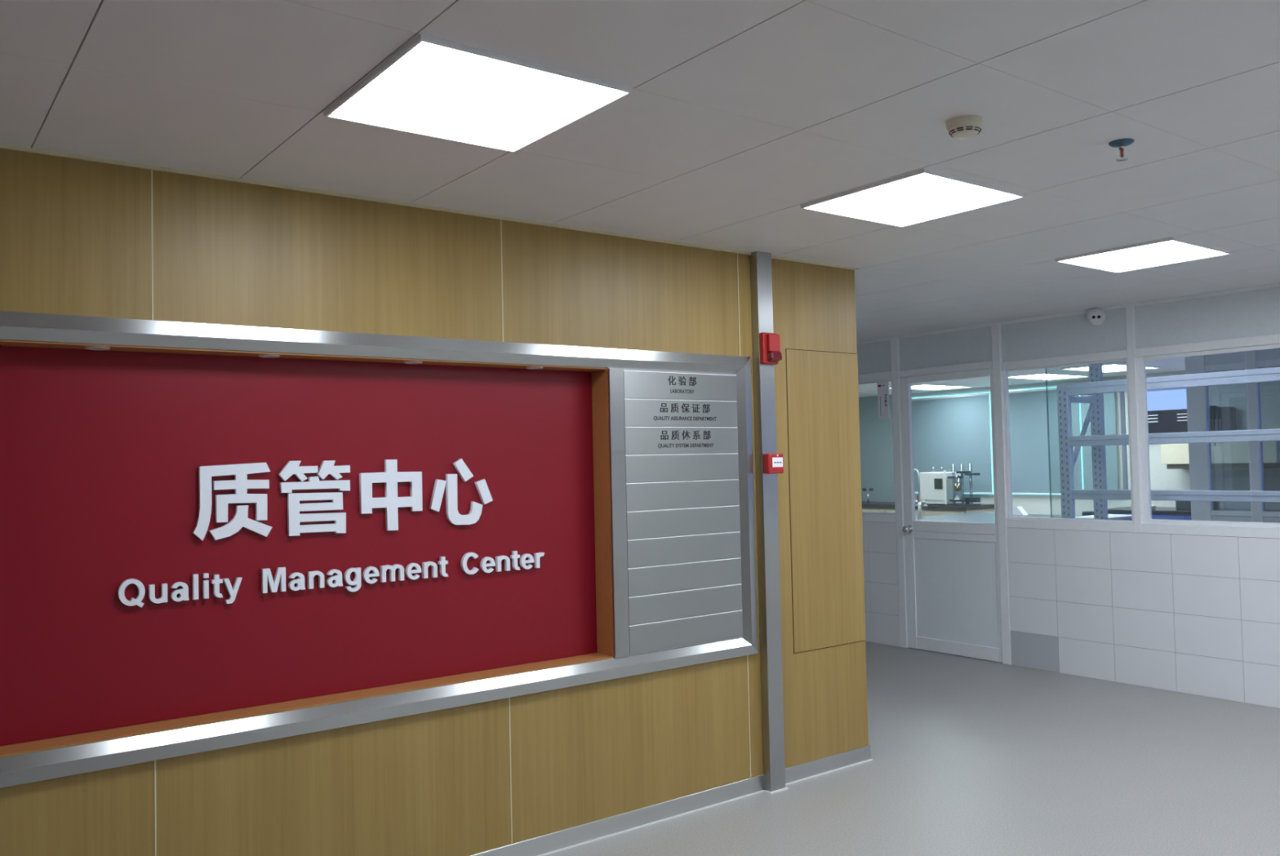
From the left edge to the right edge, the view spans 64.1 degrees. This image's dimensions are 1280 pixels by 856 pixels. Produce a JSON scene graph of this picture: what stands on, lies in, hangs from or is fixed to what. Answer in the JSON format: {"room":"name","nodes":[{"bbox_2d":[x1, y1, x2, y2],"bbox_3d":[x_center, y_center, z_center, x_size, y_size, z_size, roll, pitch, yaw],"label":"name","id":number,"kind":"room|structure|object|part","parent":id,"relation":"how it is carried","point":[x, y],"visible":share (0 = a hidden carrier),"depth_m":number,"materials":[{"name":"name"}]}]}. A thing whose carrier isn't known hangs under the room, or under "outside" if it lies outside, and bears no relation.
{"room":"laboratory lobby","nodes":[
{"label":"laboratory lobby","id":0,"kind":"room"},
{"bbox_2d":[0,147,868,855],"bbox_3d":[-1.720,0.437,3.389,7.000,2.587,0.300,0,-2,-37],"label":"wall","id":1,"kind":"structure","parent":0,"point":[76,234],"depth_m":3.86,"materials":[{"name":"brown wood"}]},
{"bbox_2d":[84,346,110,350],"bbox_3d":[-1.740,-0.256,3.277,0.072,0.006,0.072,0,-2,-37],"label":"recessed light","id":2,"kind":"object","parent":1,"relation":"attached to","point":[90,348],"visible":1,"depth_m":3.26,"materials":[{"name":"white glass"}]},
{"bbox_2d":[151,169,153,319],"bbox_3d":[-1.598,-0.600,3.346,0.004,0.499,0.002,0,-2,-37],"label":"trim","id":3,"kind":"structure","parent":1,"relation":"attached to","point":[151,170],"depth_m":3.35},
{"bbox_2d":[154,760,156,855],"bbox_3d":[-1.555,1.357,3.279,0.004,0.578,0.002,0,-2,-37],"label":"trim","id":4,"kind":"structure","parent":1,"relation":"attached to","point":[154,761],"depth_m":3.28,"materials":[{"name":"silver metal"}]},
{"bbox_2d":[257,354,279,357],"bbox_3d":[-1.308,-0.254,3.603,0.072,0.006,0.072,0,-2,-37],"label":"recessed light","id":5,"kind":"object","parent":1,"relation":"attached to","point":[259,355],"visible":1,"depth_m":3.59,"materials":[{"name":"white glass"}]},
{"bbox_2d":[0,346,596,746],"bbox_3d":[-1.827,0.362,3.271,4.075,1.235,0.042,0,-2,-37],"label":"wall sign","id":6,"kind":"object","parent":1,"relation":"attached to","point":[182,535],"visible":1,"depth_m":3.65,"materials":[{"name":"red plastic"}]},
{"bbox_2d":[0,340,607,371],"bbox_3d":[-1.807,-0.261,3.247,4.085,0.004,0.119,0,-2,-37],"label":"trim","id":7,"kind":"structure","parent":1,"relation":"attached to","point":[2,343],"depth_m":3.60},
{"bbox_2d":[0,653,613,756],"bbox_3d":[-1.780,0.980,3.204,4.085,0.004,0.119,0,-2,-37],"label":"trim","id":8,"kind":"structure","parent":1,"relation":"attached to","point":[44,744],"depth_m":3.58,"materials":[{"name":"brown wood"}]},
{"bbox_2d":[0,311,758,788],"bbox_3d":[-1.450,0.358,3.390,4.991,1.416,0.030,0,-2,-37],"label":"sign frame","id":9,"kind":"object","parent":1,"relation":"attached to","point":[23,769],"visible":1,"depth_m":3.74,"materials":[{"name":"metal"}]},
{"bbox_3d":[-1.464,-0.308,3.413,4.991,0.083,0.030,0,-2,-37],"label":"rail","id":10,"kind":"part","parent":9,"relation":"part of","materials":[{"name":"metal"}]},
{"bbox_3d":[-1.435,1.024,3.367,4.991,0.083,0.030,0,-2,-37],"label":"rail","id":11,"kind":"part","parent":9,"relation":"part of","materials":[{"name":"metal"}]},
{"bbox_3d":[0.510,0.366,4.866,0.083,1.416,0.030,0,-2,-37],"label":"rail","id":12,"kind":"part","parent":9,"relation":"part of","materials":[{"name":"metal"}]},
{"bbox_2d":[403,360,422,364],"bbox_3d":[-0.873,-0.253,3.931,0.072,0.006,0.072,0,-2,-37],"label":"recessed light","id":13,"kind":"object","parent":1,"relation":"attached to","point":[405,362],"visible":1,"depth_m":3.91,"materials":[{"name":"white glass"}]},
{"bbox_2d":[0,142,856,270],"bbox_3d":[-1.653,-0.855,3.311,7.004,0.012,0.010,0,-2,-37],"label":"trim","id":14,"kind":"structure","parent":1,"relation":"attached to","point":[2,145],"depth_m":3.79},
{"bbox_2d":[500,219,503,342],"bbox_3d":[-0.558,-0.595,4.129,0.004,0.499,0.002,0,-2,-37],"label":"trim","id":15,"kind":"structure","parent":1,"relation":"attached to","point":[500,220],"depth_m":4.13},
{"bbox_2d":[508,697,512,844],"bbox_3d":[-0.515,1.361,4.062,0.004,0.578,0.002,0,-2,-37],"label":"trim","id":16,"kind":"structure","parent":1,"relation":"attached to","point":[508,698],"depth_m":4.06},
{"bbox_2d":[525,366,543,369],"bbox_3d":[-0.439,-0.251,4.258,0.072,0.006,0.072,0,-2,-37],"label":"recessed light","id":17,"kind":"object","parent":1,"relation":"attached to","point":[527,367],"visible":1,"depth_m":4.24,"materials":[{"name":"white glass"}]},
{"bbox_2d":[591,369,613,657],"bbox_3d":[-0.163,0.366,4.453,0.004,1.237,0.119,0,-2,-37],"label":"trim","id":18,"kind":"structure","parent":1,"relation":"attached to","point":[599,378],"depth_m":4.45,"materials":[{"name":"brown wood"}]},
{"bbox_2d":[469,745,872,855],"bbox_3d":[-1.687,1.688,3.345,7.008,0.072,0.308,0,-2,-37],"label":"baseboard","id":19,"kind":"structure","parent":1,"relation":"attached to","point":[550,842],"depth_m":4.50,"materials":[{"name":"metal"}]},
{"bbox_2d":[607,368,742,658],"bbox_3d":[0.175,0.365,4.624,0.745,1.250,0.013,0,-2,-37],"label":"board","id":20,"kind":"object","parent":1,"relation":"attached to","point":[675,522],"visible":1,"depth_m":4.60,"materials":[{"name":"metal"}]},
{"bbox_2d":[737,253,740,356],"bbox_3d":[0.474,-0.591,4.907,0.004,0.499,0.002,0,-2,-37],"label":"trim","id":21,"kind":"structure","parent":1,"relation":"attached to","point":[737,253],"depth_m":4.91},
{"bbox_2d":[746,655,751,777],"bbox_3d":[0.517,1.365,4.839,0.004,0.578,0.002,0,-2,-37],"label":"trim","id":22,"kind":"structure","parent":1,"relation":"attached to","point":[747,655],"depth_m":4.84,"materials":[{"name":"silver metal"}]},
{"bbox_2d":[750,251,785,791],"bbox_3d":[0.616,0.436,4.929,0.098,2.580,0.050,0,-2,-37],"label":"steel column","id":23,"kind":"structure","parent":1,"relation":"attached to","point":[764,399],"depth_m":4.90,"materials":[{"name":"silver metal"}]},
{"bbox_2d":[759,332,782,364],"bbox_3d":[0.630,-0.384,4.913,0.100,0.150,0.061,0,-2,-37],"label":"fire alarm","id":24,"kind":"object","parent":23,"relation":"attached to","point":[769,343],"visible":1,"depth_m":4.89,"materials":[{"name":"red plastic"}]},
{"bbox_2d":[763,453,783,474],"bbox_3d":[0.643,0.171,4.907,0.101,0.097,0.040,0,-2,-37],"label":"fire alarm","id":25,"kind":"object","parent":23,"relation":"attached to","point":[773,463],"visible":1,"depth_m":4.88,"materials":[{"name":"red plastic"}]},
{"bbox_3d":[0.660,0.164,4.898,0.069,0.046,0.002,0,-2,-37],"label":"break glass","id":26,"kind":"part","parent":25,"relation":"part of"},
{"bbox_2d":[785,348,866,653],"bbox_3d":[0.953,0.360,5.217,0.530,1.511,0.003,0,-2,-37],"label":"access panel","id":27,"kind":"object","parent":1,"relation":"attached to","point":[823,418],"visible":1,"depth_m":5.21,"materials":[{"name":"brown wood"}]},
{"bbox_2d":[0,0,1279,397],"bbox_3d":[1.544,-0.862,6.792,16.300,0.100,14.700,0,-2,-37],"label":"ceiling","id":28,"kind":"structure","parent":0,"point":[738,116],"depth_m":3.04,"materials":[{"name":"paint"}]},
{"bbox_2d":[324,33,633,152],"bbox_3d":[-0.455,-0.898,2.815,0.616,0.014,0.634,0,-2,-37],"label":"recessed light","id":29,"kind":"object","parent":28,"relation":"in","point":[433,86],"visible":1,"depth_m":2.78,"materials":[{"name":"white plastic"}]},
{"bbox_2d":[800,168,1026,227],"bbox_3d":[1.065,-0.890,4.002,0.622,0.014,0.598,0,-2,-37],"label":"recessed light","id":30,"kind":"object","parent":28,"relation":"in","point":[922,195],"visible":1,"depth_m":3.98,"materials":[{"name":"white plastic"}]},
{"bbox_2d":[888,384,972,390],"bbox_3d":[4.187,-0.589,14.751,1.100,0.014,0.650,0,-2,-37],"label":"recessed light","id":31,"kind":"object","parent":28,"relation":"in","point":[922,387],"visible":0.73,"depth_m":14.78,"materials":[{"name":"white plastic"}]},
{"bbox_2d":[911,385,962,389],"bbox_3d":[4.187,-0.593,14.752,1.066,0.004,0.616,0,-2,-37],"label":"diffuser","id":32,"kind":"object","parent":31,"relation":"attached to","point":[913,387],"depth_m":14.79,"materials":[{"name":"white plastic"}]},
{"bbox_2d":[898,326,991,370],"bbox_3d":[2.446,-0.615,8.180,0.028,0.317,0.892,0,-2,-37],"label":"trim","id":33,"kind":"structure","parent":28,"relation":"attached to","point":[972,345],"depth_m":8.15,"materials":[{"name":"white paint"}]},
{"bbox_2d":[898,360,992,377],"bbox_3d":[2.457,-0.469,8.181,0.088,0.056,0.892,0,-2,-37],"label":"trim","id":34,"kind":"structure","parent":33,"relation":"attached to","point":[982,365],"depth_m":8.13,"materials":[{"name":"white metal"}]},
{"bbox_2d":[946,115,983,139],"bbox_3d":[0.980,-0.902,3.079,0.106,0.049,0.106,0,-2,-37],"label":"smoke detector","id":35,"kind":"object","parent":28,"relation":"attached to","point":[964,126],"visible":1,"depth_m":3.04,"materials":[{"name":"beige plastic"}]},
{"bbox_2d":[1008,373,1088,380],"bbox_3d":[5.254,-0.665,13.210,1.050,0.014,0.600,0,-2,-37],"label":"recessed light","id":36,"kind":"object","parent":28,"relation":"in","point":[1043,376],"visible":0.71,"depth_m":13.22,"materials":[{"name":"white plastic"}]},
{"bbox_2d":[1013,373,1080,379],"bbox_3d":[5.254,-0.669,13.210,1.016,0.004,0.566,0,-2,-37],"label":"diffuser","id":37,"kind":"object","parent":36,"relation":"attached to","point":[1030,376],"depth_m":13.23,"materials":[{"name":"white plastic"}]},
{"bbox_2d":[856,283,1279,345],"bbox_3d":[1.926,-0.737,8.889,0.086,0.022,11.800,0,-2,-37],"label":"trim","id":38,"kind":"structure","parent":28,"relation":"attached to","point":[1276,285],"depth_m":7.21,"materials":[{"name":"white metal"}]},
{"bbox_2d":[1060,365,1088,371],"bbox_3d":[5.246,-0.706,12.012,0.702,0.014,0.400,0,-2,-37],"label":"recessed light","id":39,"kind":"object","parent":28,"relation":"in","point":[1085,368],"depth_m":12.09,"materials":[{"name":"white plastic"}]},
{"bbox_2d":[1086,308,1106,325],"bbox_3d":[3.169,-0.779,7.121,0.112,0.122,0.122,0,-2,-37],"label":"security camera","id":40,"kind":"object","parent":28,"relation":"attached to","point":[1096,317],"visible":1,"depth_m":7.09,"materials":[{"name":"white plastic"}]},
{"bbox_3d":[3.164,-0.773,7.087,0.076,0.077,0.042,-2,-2,12],"label":"plate","id":41,"kind":"part","parent":40,"relation":"part of","materials":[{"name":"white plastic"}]},
{"bbox_2d":[1102,363,1126,373],"bbox_3d":[5.544,-0.712,12.029,1.198,0.014,0.727,0,-2,-37],"label":"recessed light","id":42,"kind":"object","parent":28,"relation":"in","point":[1112,367],"depth_m":12.09,"materials":[{"name":"white plastic"}]},
{"bbox_2d":[1071,364,1153,371],"bbox_3d":[5.581,-0.714,12.111,1.016,0.004,0.616,0,-2,-37],"label":"diffuser","id":43,"kind":"object","parent":42,"relation":"attached to","point":[1104,367],"depth_m":12.11,"materials":[{"name":"white plastic"}]},
{"bbox_2d":[1108,137,1133,161],"bbox_3d":[1.567,-0.902,3.324,0.076,0.058,0.076,0,-2,-37],"label":"sprinkler","id":44,"kind":"object","parent":28,"relation":"attached to","point":[1120,144],"visible":1,"depth_m":3.31,"materials":[{"name":"silver metal"}]},
{"bbox_2d":[1055,237,1231,272],"bbox_3d":[2.579,-0.881,5.242,0.616,0.014,0.600,0,-2,-37],"label":"recessed light","id":45,"kind":"object","parent":28,"relation":"in","point":[1169,251],"visible":1,"depth_m":5.23,"materials":[{"name":"white plastic"}]},
{"bbox_2d":[1146,365,1159,368],"bbox_3d":[6.000,-0.722,12.035,0.450,0.014,0.184,0,-2,-37],"label":"recessed light","id":46,"kind":"object","parent":28,"relation":"in","point":[1147,366],"depth_m":12.14,"materials":[{"name":"white"}]},
{"bbox_2d":[858,395,894,502],"bbox_3d":[3.751,0.350,16.863,0.050,1.725,1.180,0,-2,-37],"label":"window pane","id":47,"kind":"object","parent":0,"point":[876,435],"visible":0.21,"depth_m":16.69,"materials":[{"name":"glass"}]},
{"bbox_2d":[545,641,1279,855],"bbox_3d":[1.524,1.823,6.639,16.500,0.100,15.100,0,-2,-37],"label":"floor","id":48,"kind":"structure","parent":0,"point":[971,757],"depth_m":4.93,"materials":[{"name":"plastic"}]},
{"bbox_2d":[862,501,994,516],"bbox_3d":[4.040,1.604,15.882,0.740,0.862,2.970,0,-2,-37],"label":"lab bench","id":49,"kind":"object","parent":48,"relation":"on","point":[874,507],"visible":0.23,"depth_m":14.97,"materials":[{"name":"beige laminate"}]},
{"bbox_2d":[862,488,873,503],"bbox_3d":[3.595,1.070,16.110,0.068,0.240,0.203,0,-2,-37],"label":"tap","id":50,"kind":"object","parent":49,"relation":"on","point":[863,489],"visible":1,"depth_m":16.09,"materials":[{"name":"silver metal"}]},
{"bbox_3d":[3.565,1.609,15.982,0.018,0.680,0.700,0,-2,-37],"label":"door","id":51,"kind":"part","parent":49,"relation":"part of","materials":[{"name":"beige laminate"}]},
{"bbox_3d":[3.998,1.580,15.407,0.018,0.680,0.700,0,-2,-37],"label":"door","id":52,"kind":"part","parent":49,"relation":"part of","materials":[{"name":"beige laminate"}]},
{"bbox_2d":[862,501,994,511],"bbox_3d":[4.031,1.204,15.896,0.740,0.062,2.970,0,-2,-37],"label":"countertop","id":53,"kind":"structure","parent":49,"relation":"on","point":[872,504],"depth_m":14.94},
{"bbox_2d":[919,466,961,505],"bbox_3d":[4.463,0.859,15.149,0.411,0.558,0.470,0,-2,-37],"label":"instrument","id":54,"kind":"object","parent":49,"relation":"on","point":[935,488],"visible":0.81,"depth_m":15.00,"materials":[{"name":"white plastic"}]},
{"bbox_3d":[4.439,0.865,14.858,0.018,0.498,0.035,0,-2,-37],"label":"panel","id":55,"kind":"part","parent":54,"relation":"part of","materials":[{"name":"white metal"}]},
{"bbox_3d":[4.431,1.550,14.833,0.018,0.680,0.700,0,-2,-37],"label":"door","id":56,"kind":"part","parent":49,"relation":"part of","materials":[{"name":"beige laminate"}]},
{"bbox_2d":[945,464,980,506],"bbox_3d":[4.695,0.819,14.709,0.330,0.598,0.485,0,-2,-37],"label":"apparatus","id":57,"kind":"object","parent":49,"relation":"on","point":[957,486],"visible":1,"depth_m":14.65,"materials":[{"name":"silver metal"}]},
{"bbox_2d":[949,499,968,502],"bbox_3d":[4.610,1.047,14.705,0.070,0.025,0.320,0,-2,-37],"label":"tray","id":58,"kind":"object","parent":57,"relation":"on","point":[950,500],"depth_m":14.71,"materials":[{"name":"black"}]},
{"bbox_2d":[915,512,1132,524],"bbox_3d":[3.803,1.449,11.220,2.650,0.862,2.160,0,-2,-37],"label":"lab bench","id":59,"kind":"object","parent":48,"relation":"on","point":[975,517],"visible":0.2,"depth_m":11.80,"materials":[{"name":"beige laminate"}]},
{"bbox_2d":[914,469,927,520],"bbox_3d":[3.123,0.748,11.420,0.080,0.583,0.200,0,-2,-37],"label":"gooseneck faucet","id":60,"kind":"object","parent":59,"relation":"on","point":[919,505],"visible":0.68,"depth_m":11.40,"materials":[{"name":"silver metal"}]},
{"bbox_3d":[3.095,0.649,11.457,0.020,0.383,0.104,0,-2,-37],"label":"spout","id":61,"kind":"part","parent":60,"relation":"part of","materials":[{"name":"silver metal"}]},
{"bbox_3d":[3.127,0.934,11.413,0.080,0.210,0.080,0,-2,-37],"label":"stem","id":62,"kind":"part","parent":60,"relation":"part of","materials":[{"name":"silver metal"}]},
{"bbox_2d":[1013,506,1028,515],"bbox_3d":[4.526,0.985,12.164,0.100,0.098,0.160,0,-2,-37],"label":"paper tray","id":63,"kind":"object","parent":59,"relation":"on","point":[1018,510],"visible":0.93,"depth_m":12.14,"materials":[{"name":"white plastic"}]},
{"bbox_2d":[1081,511,1093,515],"bbox_3d":[5.088,0.971,11.535,0.160,0.058,0.120,0,-2,-37],"label":"box","id":64,"kind":"object","parent":59,"relation":"on","point":[1087,513],"visible":0.46,"depth_m":11.49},
{"bbox_2d":[1075,514,1132,519],"bbox_3d":[5.041,0.972,11.099,0.780,0.028,0.400,0,-2,-37],"label":"board","id":65,"kind":"object","parent":59,"relation":"on","point":[1110,517],"visible":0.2,"depth_m":11.01,"materials":[{"name":"white"}]},
{"bbox_2d":[1056,363,1279,519],"bbox_3d":[4.342,0.514,7.063,0.506,2.420,2.782,0,-2,-37],"label":"storage rack","id":66,"kind":"object","parent":48,"relation":"on","point":[1095,387],"visible":0.83,"depth_m":7.68,"materials":[{"name":"metal"}]},
{"bbox_3d":[3.355,0.716,7.998,0.056,2.125,0.087,0,-2,-37],"label":"post","id":67,"kind":"part","parent":66,"relation":"part of","materials":[{"name":"metal"}]},
{"bbox_3d":[3.722,0.569,8.259,0.056,2.420,0.090,0,-2,-37],"label":"post","id":68,"kind":"part","parent":66,"relation":"part of","materials":[{"name":"metal"}]},
{"bbox_2d":[1107,506,1279,520],"bbox_3d":[6.730,1.416,12.274,0.795,0.872,2.000,0,-2,-37],"label":"base cabinet","id":69,"kind":"object","parent":48,"relation":"on","point":[1160,513],"visible":0.12,"depth_m":12.25,"materials":[{"name":"blue laminate"}]},
{"bbox_3d":[6.014,1.421,12.650,0.016,0.720,0.480,0,-2,-37],"label":"door","id":70,"kind":"part","parent":69,"relation":"part of","materials":[{"name":"blue laminate"}]},
{"bbox_3d":[6.307,1.401,12.261,0.016,0.720,0.480,0,-2,-37],"label":"door","id":71,"kind":"part","parent":69,"relation":"part of","materials":[{"name":"blue laminate"}]},
{"bbox_3d":[6.600,1.381,11.873,0.016,0.720,0.480,0,-2,-37],"label":"door","id":72,"kind":"part","parent":69,"relation":"part of","materials":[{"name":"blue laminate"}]},
{"bbox_2d":[1107,506,1279,514],"bbox_3d":[6.721,0.999,12.288,0.795,0.037,2.000,0,-2,-37],"label":"countertop","id":73,"kind":"structure","parent":69,"relation":"on","point":[1169,510],"depth_m":12.27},
{"bbox_2d":[1151,505,1155,509],"bbox_3d":[6.242,0.973,12.530,0.120,0.053,0.120,0,-2,-37],"label":"dish","id":74,"kind":"object","parent":73,"relation":"on","point":[1153,507],"visible":0.34,"depth_m":12.48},
{"bbox_2d":[1175,501,1220,511],"bbox_3d":[6.632,0.891,12.145,0.320,0.173,0.370,0,-2,-37],"label":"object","id":75,"kind":"object","parent":73,"relation":"on","point":[1180,505],"visible":0.18,"depth_m":12.09,"materials":[{"name":"grey"}]},
{"bbox_2d":[862,521,1279,708],"bbox_3d":[1.975,1.322,8.822,0.096,1.031,11.800,0,-2,-37],"label":"wall","id":76,"kind":"structure","parent":0,"point":[1192,615],"depth_m":6.90,"materials":[{"name":"tile"}]},
{"bbox_2d":[857,379,895,515],"bbox_3d":[1.837,0.180,8.992,0.038,1.134,1.055,0,-2,-37],"label":"window","id":77,"kind":"structure","parent":76,"relation":"in","point":[890,380],"depth_m":8.64,"materials":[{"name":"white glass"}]},
{"bbox_2d":[877,382,889,419],"bbox_3d":[2.066,-0.234,8.670,0.011,0.317,0.114,0,-2,-37],"label":"door sign","id":78,"kind":"object","parent":77,"relation":"attached to","point":[882,387],"visible":1,"depth_m":8.66,"materials":[{"name":"white plastic"}]},
{"bbox_2d":[862,513,896,523],"bbox_3d":[0.291,0.886,11.049,0.088,0.067,6.255,0,-2,-37],"label":"trim","id":79,"kind":"structure","parent":76,"relation":"attached to","point":[865,517],"depth_m":8.67,"materials":[{"name":"white metal"}]},
{"bbox_2d":[890,336,908,648],"bbox_3d":[2.188,0.529,8.532,0.090,2.587,0.073,0,-2,-37],"label":"trim","id":80,"kind":"structure","parent":76,"relation":"attached to","point":[895,348],"depth_m":8.50,"materials":[{"name":"white metal"}]},
{"bbox_2d":[899,368,1002,662],"bbox_3d":[2.442,0.679,8.111,0.113,2.234,0.886,0,-2,-37],"label":"door","id":81,"kind":"structure","parent":76,"relation":"in","point":[953,603],"depth_m":8.12,"materials":[{"name":"white metal"}]},
{"bbox_3d":[2.197,0.833,8.402,0.073,0.068,0.068,0,-2,-37],"label":"knob","id":82,"kind":"part","parent":81,"relation":"part of","materials":[{"name":"silver metal"}]},
{"bbox_3d":[2.502,1.263,8.089,0.020,0.875,0.786,0,-2,-37],"label":"panel","id":83,"kind":"part","parent":81,"relation":"part of","materials":[{"name":"white metal"}]},
{"bbox_2d":[991,322,1011,665],"bbox_3d":[2.768,0.489,7.761,0.090,2.587,0.073,0,-2,-37],"label":"trim","id":84,"kind":"structure","parent":76,"relation":"attached to","point":[997,358],"depth_m":7.73,"materials":[{"name":"white metal"}]},
{"bbox_2d":[1002,358,1133,523],"bbox_3d":[3.072,0.103,7.354,0.038,1.122,0.975,0,-2,-37],"label":"window","id":85,"kind":"structure","parent":76,"relation":"in","point":[1005,373],"depth_m":7.68,"materials":[{"name":"white metal"}]},
{"bbox_2d":[1125,303,1142,533],"bbox_3d":[3.380,-0.068,6.951,0.090,1.556,0.052,0,-2,-37],"label":"trim","id":86,"kind":"structure","parent":76,"relation":"on","point":[1130,309],"depth_m":6.92,"materials":[{"name":"white metal"}]},
{"bbox_2d":[1006,518,1279,538],"bbox_3d":[4.150,0.625,5.927,0.088,0.067,4.507,0,-2,-37],"label":"trim","id":87,"kind":"structure","parent":76,"relation":"on","point":[1127,527],"depth_m":6.81,"materials":[{"name":"white metal"}]},
{"bbox_2d":[1136,343,1279,528],"bbox_3d":[3.691,0.061,6.532,0.038,1.122,0.980,0,-2,-37],"label":"window","id":88,"kind":"structure","parent":76,"relation":"in","point":[1141,365],"depth_m":6.87,"materials":[{"name":"white metal"}]},
{"bbox_2d":[911,366,1279,515],"bbox_3d":[7.944,0.506,11.543,0.250,2.587,14.700,0,-2,-37],"label":"wall","id":89,"kind":"structure","parent":0,"point":[1162,478],"depth_m":13.02,"materials":[{"name":"white paint"}]},
{"bbox_2d":[911,392,992,493],"bbox_3d":[4.625,0.257,15.662,0.032,1.478,1.715,0,-2,-37],"label":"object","id":90,"kind":"object","parent":89,"relation":"attached to","point":[951,433],"visible":0.59,"depth_m":15.45,"materials":[{"name":"glass"}]},
{"bbox_2d":[1008,387,1082,494],"bbox_3d":[5.587,0.192,14.383,0.032,1.478,1.298,0,-2,-37],"label":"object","id":91,"kind":"object","parent":89,"relation":"attached to","point":[1033,413],"visible":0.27,"depth_m":14.38,"materials":[{"name":"glass"}]},
{"bbox_2d":[1080,392,1118,489],"bbox_3d":[6.136,0.154,13.654,0.032,1.478,0.475,0,-2,-37],"label":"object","id":92,"kind":"object","parent":89,"relation":"attached to","point":[1108,398],"visible":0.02,"depth_m":13.56,"materials":[{"name":"glass"}]},
{"bbox_2d":[1160,440,1279,469],"bbox_3d":[6.995,0.273,12.218,0.445,0.420,1.300,0,-2,-37],"label":"upper cabinet","id":93,"kind":"object","parent":89,"relation":"attached to","point":[1224,455],"visible":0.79,"depth_m":12.01,"materials":[{"name":"beige laminate"}]},
{"bbox_2d":[1147,406,1236,433],"bbox_3d":[6.764,-0.083,12.764,0.161,0.300,1.220,0,-2,-37],"label":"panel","id":94,"kind":"object","parent":93,"relation":"on","point":[1166,420],"visible":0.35,"depth_m":12.71,"materials":[{"name":"black metal"}]},
{"bbox_3d":[7.017,0.453,12.226,0.390,0.060,1.220,0,-2,-37],"label":"light rail","id":95,"kind":"part","parent":93,"relation":"part of","materials":[{"name":"metal"}]},
{"bbox_2d":[1204,348,1279,365],"bbox_3d":[6.503,-0.777,7.662,0.050,0.227,4.335,0,-2,-37],"label":"wall","id":96,"kind":"structure","parent":0,"point":[1267,354],"depth_m":9.15,"materials":[{"name":"white paint"}]},
{"bbox_2d":[1184,355,1213,520],"bbox_3d":[5.175,0.494,9.420,0.070,2.587,0.170,0,-2,-37],"label":"trim","id":97,"kind":"structure","parent":96,"relation":"attached to","point":[1197,397],"depth_m":9.40,"materials":[{"name":"white metal"}]},
{"bbox_2d":[1204,359,1279,372],"bbox_3d":[6.506,-0.633,7.658,0.058,0.060,4.335,0,-2,-37],"label":"trim","id":98,"kind":"structure","parent":96,"relation":"attached to","point":[1274,362],"depth_m":9.15,"materials":[{"name":"white metal"}]},
{"bbox_2d":[1244,351,1265,522],"bbox_3d":[5.460,0.474,9.040,0.070,2.587,0.090,0,-2,-37],"label":"trim","id":99,"kind":"structure","parent":96,"relation":"attached to","point":[1252,390],"depth_m":9.03,"materials":[{"name":"white metal"}]},
{"bbox_2d":[1210,515,1279,523],"bbox_3d":[6.546,1.205,7.594,0.050,0.980,4.335,0,-2,-37],"label":"wall","id":100,"kind":"structure","parent":0,"point":[1219,518],"depth_m":9.13,"materials":[{"name":"white paint"}]},
{"bbox_2d":[1210,510,1279,517],"bbox_3d":[6.535,0.688,7.612,0.058,0.045,4.335,0,-2,-37],"label":"trim","id":101,"kind":"structure","parent":100,"relation":"attached to","point":[1213,513],"depth_m":9.12,"materials":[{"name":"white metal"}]},
{"bbox_3d":[5.320,0.112,9.226,0.006,1.270,0.345,0,-2,-37],"label":"window","id":102,"kind":"structure","parent":100,"relation":"in","visible":0},
{"bbox_2d":[1209,405,1217,445],"bbox_3d":[5.226,-0.021,9.294,0.058,0.365,0.045,0,-2,-37],"label":"wall switch","id":103,"kind":"object","parent":102,"relation":"attached to","point":[1213,409],"visible":0.83,"depth_m":9.28,"materials":[{"name":"black plastic"}]},
{"bbox_3d":[0.838,0.104,10.326,0.090,1.556,0.070,0,-2,-37],"label":"trim","id":104,"kind":"structure","parent":0,"visible":0},
{"bbox_2d":[857,371,891,382],"bbox_3d":[0.265,-0.314,11.091,0.088,0.068,6.255,0,-2,-37],"label":"trim","id":105,"kind":"structure","parent":104,"relation":"attached to","point":[881,376],"depth_m":8.71,"materials":[{"name":"white metal"}]},
{"bbox_2d":[856,340,891,374],"bbox_3d":[0.254,-0.467,11.090,0.028,0.317,6.255,0,-2,-37],"label":"trim","id":106,"kind":"structure","parent":105,"relation":"on","point":[872,357],"depth_m":8.74,"materials":[{"name":"white paint"}]},
{"bbox_3d":[4.006,-0.110,6.120,0.090,1.556,0.070,0,-2,-37],"label":"trim","id":107,"kind":"structure","parent":0,"visible":0},
{"bbox_2d":[1000,333,1279,370],"bbox_3d":[4.124,-0.558,5.967,0.088,0.058,4.507,0,-2,-37],"label":"trim","id":108,"kind":"structure","parent":107,"relation":"attached to","point":[1268,339],"depth_m":6.83,"materials":[{"name":"white metal"}]},
{"bbox_2d":[1000,307,1127,362],"bbox_3d":[3.051,-0.656,7.377,0.028,0.317,0.975,0,-2,-37],"label":"wall panel","id":109,"kind":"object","parent":108,"relation":"on","point":[1073,335],"depth_m":7.36,"materials":[{"name":"white paint"}]},
{"bbox_2d":[1134,287,1279,348],"bbox_3d":[4.421,-0.749,5.557,0.028,0.317,3.480,0,-2,-37],"label":"wall panel","id":110,"kind":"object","parent":108,"relation":"on","point":[1256,313],"depth_m":6.55,"materials":[{"name":"white paint"}]}
]}

